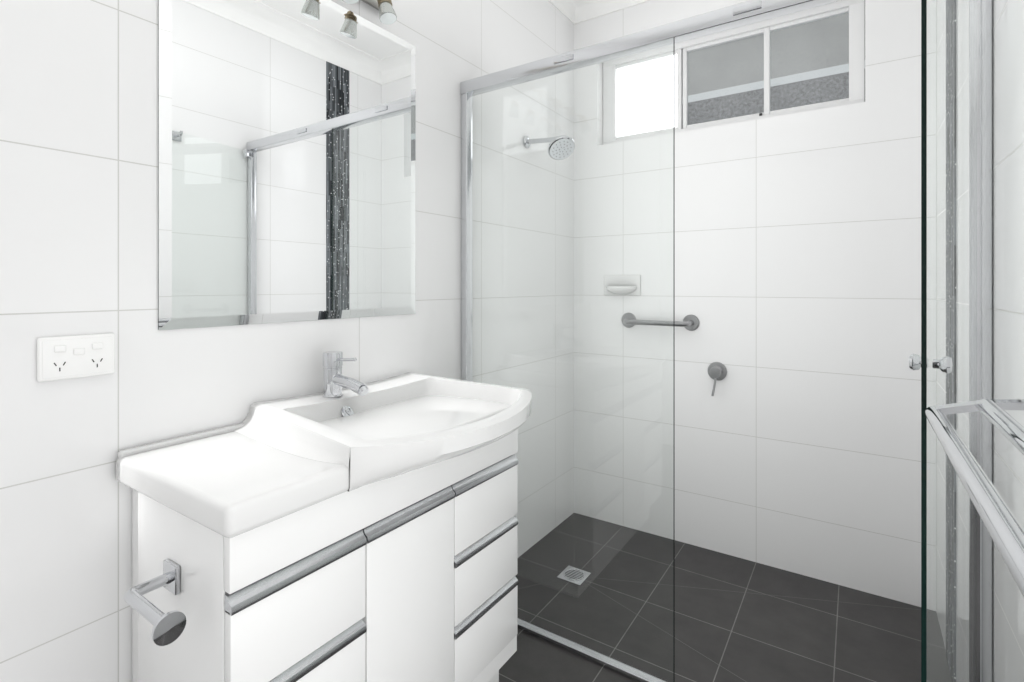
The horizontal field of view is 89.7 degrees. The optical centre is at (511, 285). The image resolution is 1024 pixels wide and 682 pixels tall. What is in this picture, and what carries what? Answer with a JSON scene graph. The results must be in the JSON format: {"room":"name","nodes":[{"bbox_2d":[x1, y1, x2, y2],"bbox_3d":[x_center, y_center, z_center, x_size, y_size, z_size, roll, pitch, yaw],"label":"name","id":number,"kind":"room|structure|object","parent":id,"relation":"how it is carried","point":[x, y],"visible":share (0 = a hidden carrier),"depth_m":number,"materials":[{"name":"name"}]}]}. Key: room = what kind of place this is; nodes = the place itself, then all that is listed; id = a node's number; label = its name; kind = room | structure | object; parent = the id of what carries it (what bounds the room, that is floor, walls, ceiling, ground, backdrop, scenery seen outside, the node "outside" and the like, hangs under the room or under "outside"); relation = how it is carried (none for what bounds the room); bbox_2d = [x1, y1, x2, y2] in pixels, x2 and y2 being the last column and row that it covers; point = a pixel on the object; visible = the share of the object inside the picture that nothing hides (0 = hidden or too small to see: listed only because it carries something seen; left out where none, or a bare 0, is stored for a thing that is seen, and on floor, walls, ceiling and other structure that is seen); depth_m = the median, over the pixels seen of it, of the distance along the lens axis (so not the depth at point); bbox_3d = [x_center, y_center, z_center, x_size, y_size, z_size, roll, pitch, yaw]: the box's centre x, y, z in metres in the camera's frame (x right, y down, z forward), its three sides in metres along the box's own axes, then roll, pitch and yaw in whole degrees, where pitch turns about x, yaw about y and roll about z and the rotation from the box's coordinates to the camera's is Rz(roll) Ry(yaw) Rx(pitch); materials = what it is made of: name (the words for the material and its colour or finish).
{"room":"bathroom","nodes":[
{"label":"bathroom","id":0,"kind":"room"},
{"bbox_2d":[0,0,573,681],"bbox_3d":[-0.628,-0.142,1.373,0.120,2.660,3.490,0,0,34],"label":"wall","id":1,"kind":"structure","parent":0,"point":[78,166],"depth_m":1.06,"materials":[{"name":"white tile"}]},
{"bbox_2d":[37,333,114,381],"bbox_3d":[-0.816,0.134,0.968,0.014,0.080,0.116,0,0,34],"label":"electrical outlet","id":2,"kind":"object","parent":1,"relation":"attached to","point":[67,357],"visible":1,"depth_m":0.96,"materials":[{"name":"white plastic"}]},
{"bbox_2d":[158,0,415,329],"bbox_3d":[-0.533,-0.352,1.400,0.006,0.892,0.761,0,0,34],"label":"mirror","id":3,"kind":"object","parent":1,"relation":"attached to","point":[286,160],"visible":1,"depth_m":1.31,"materials":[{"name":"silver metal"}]},
{"bbox_2d":[342,0,396,24],"bbox_3d":[-0.500,-0.833,1.348,0.118,0.131,0.550,0,0,34],"label":"light fixture","id":4,"kind":"object","parent":1,"relation":"attached to","point":[387,15],"visible":1,"depth_m":1.49,"materials":[{"name":"silver metal"}]},
{"bbox_2d":[523,135,574,159],"bbox_3d":[0.153,-0.605,2.217,0.240,0.127,0.112,0,0,34],"label":"shower head","id":5,"kind":"object","parent":1,"relation":"attached to","point":[560,143],"depth_m":2.18},
{"bbox_2d":[548,0,590,23],"bbox_3d":[-0.534,-1.419,1.310,0.107,0.107,3.250,0,0,34],"label":"crown molding","id":6,"kind":"structure","parent":1,"relation":"attached to","point":[575,11],"depth_m":2.63,"materials":[{"name":"white paint"}]},
{"bbox_2d":[499,513,951,681],"bbox_3d":[0.033,1.238,0.931,1.710,0.100,3.490,0,0,34],"label":"floor","id":7,"kind":"structure","parent":0,"point":[737,619],"depth_m":1.82,"materials":[{"name":"grey tile"}]},
{"bbox_2d":[116,373,531,681],"bbox_3d":[-0.318,0.737,1.236,0.544,0.902,0.883,0,0,34],"label":"bathroom vanity","id":8,"kind":"object","parent":7,"relation":"on","point":[371,535],"visible":1,"depth_m":1.03,"materials":[{"name":"white painted wood"},{"name":"white ceramic"},{"name":"chrome"}]},
{"bbox_2d":[124,559,185,645],"bbox_3d":[-0.568,0.510,0.833,0.171,0.048,0.090,0,0,34],"label":"toilet roll holder","id":9,"kind":"object","parent":8,"relation":"attached to","point":[168,628],"visible":1,"depth_m":0.81,"materials":[{"name":"silver metal"}]},
{"bbox_2d":[323,351,368,397],"bbox_3d":[-0.433,0.236,1.345,0.161,0.117,0.051,0,0,34],"label":"mixer tap","id":10,"kind":"object","parent":8,"relation":"on","point":[335,380],"visible":1,"depth_m":1.35,"materials":[{"name":"silver metal"}]},
{"bbox_2d":[557,566,590,585],"bbox_3d":[0.254,1.184,2.105,0.104,0.007,0.104,0,0,34],"label":"floor drain grate","id":11,"kind":"object","parent":7,"relation":"on","point":[566,575],"depth_m":2.10,"materials":[{"name":"silver metal"}]},
{"bbox_2d":[460,0,992,681],"bbox_3d":[0.262,0.215,1.274,1.468,1.944,0.647,0,0,34],"label":"screen","id":12,"kind":"object","parent":7,"relation":"on","point":[980,336],"visible":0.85,"depth_m":1.12,"materials":[{"name":"clear glass"}]},
{"bbox_2d":[574,0,935,610],"bbox_3d":[0.969,-0.142,2.333,1.470,2.660,0.120,0,0,34],"label":"wall","id":13,"kind":"structure","parent":0,"point":[798,296],"depth_m":2.17,"materials":[{"name":"white tile"}]},
{"bbox_2d":[584,0,650,18],"bbox_3d":[0.906,-1.419,2.238,1.230,0.107,0.107,0,0,34],"label":"crown molding","id":14,"kind":"structure","parent":13,"relation":"attached to","point":[593,8],"depth_m":2.58,"materials":[{"name":"white paint"}]},
{"bbox_2d":[604,275,640,294],"bbox_3d":[0.526,-0.002,2.515,0.188,0.100,0.068,0,0,34],"label":"soap dish","id":15,"kind":"object","parent":13,"relation":"attached to","point":[619,285],"depth_m":2.52,"materials":[{"name":"white ceramic"}]},
{"bbox_2d":[622,313,698,330],"bbox_3d":[0.677,0.170,2.411,0.372,0.074,0.074,0,0,34],"label":"grab rail","id":16,"kind":"object","parent":13,"relation":"attached to","point":[690,322],"visible":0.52,"depth_m":2.36,"materials":[{"name":"silver metal"}]},
{"bbox_2d":[708,362,726,395],"bbox_3d":[0.904,0.414,2.277,0.082,0.147,0.044,0,0,34],"label":"shower mixer","id":17,"kind":"object","parent":13,"relation":"attached to","point":[717,370],"visible":1,"depth_m":2.27,"materials":[{"name":"silver metal"}]},
{"bbox_2d":[603,0,864,144],"bbox_3d":[0.949,-0.938,2.377,1.121,0.449,0.040,0,0,34],"label":"window","id":18,"kind":"structure","parent":13,"relation":"in","point":[854,10],"depth_m":2.43,"materials":[{"name":"white"}]},
{"bbox_2d":[936,0,1023,681],"bbox_3d":[0.695,-0.142,0.490,0.120,2.660,3.490,0,0,34],"label":"wall","id":19,"kind":"structure","parent":0,"point":[1008,281],"depth_m":1.05,"materials":[{"name":"white tile"}]},
{"bbox_2d":[946,0,955,681],"bbox_3d":[1.348,-0.092,1.581,0.004,2.560,0.170,0,0,34],"label":"wall","id":20,"kind":"structure","parent":19,"relation":"attached to","point":[952,265],"depth_m":1.56,"materials":[{"name":"white tile"}]},
{"bbox_2d":[925,399,1023,596],"bbox_3d":[0.446,0.144,0.379,0.169,0.068,0.652,0,0,34],"label":"towel rail","id":21,"kind":"object","parent":19,"relation":"attached to","point":[1004,527],"visible":0.98,"depth_m":0.45,"materials":[{"name":"silver metal"}]},
{"label":"outside","id":22,"kind":"structure","parent":0,"visible":0},
{"bbox_2d":[688,13,848,124],"bbox_3d":[1.739,-1.562,3.009,7.000,4.500,0.001,0,0,34],"label":"wall","id":23,"kind":"structure","parent":22,"point":[780,74],"depth_m":3.11,"materials":[{"name":"concrete"}]}
]}

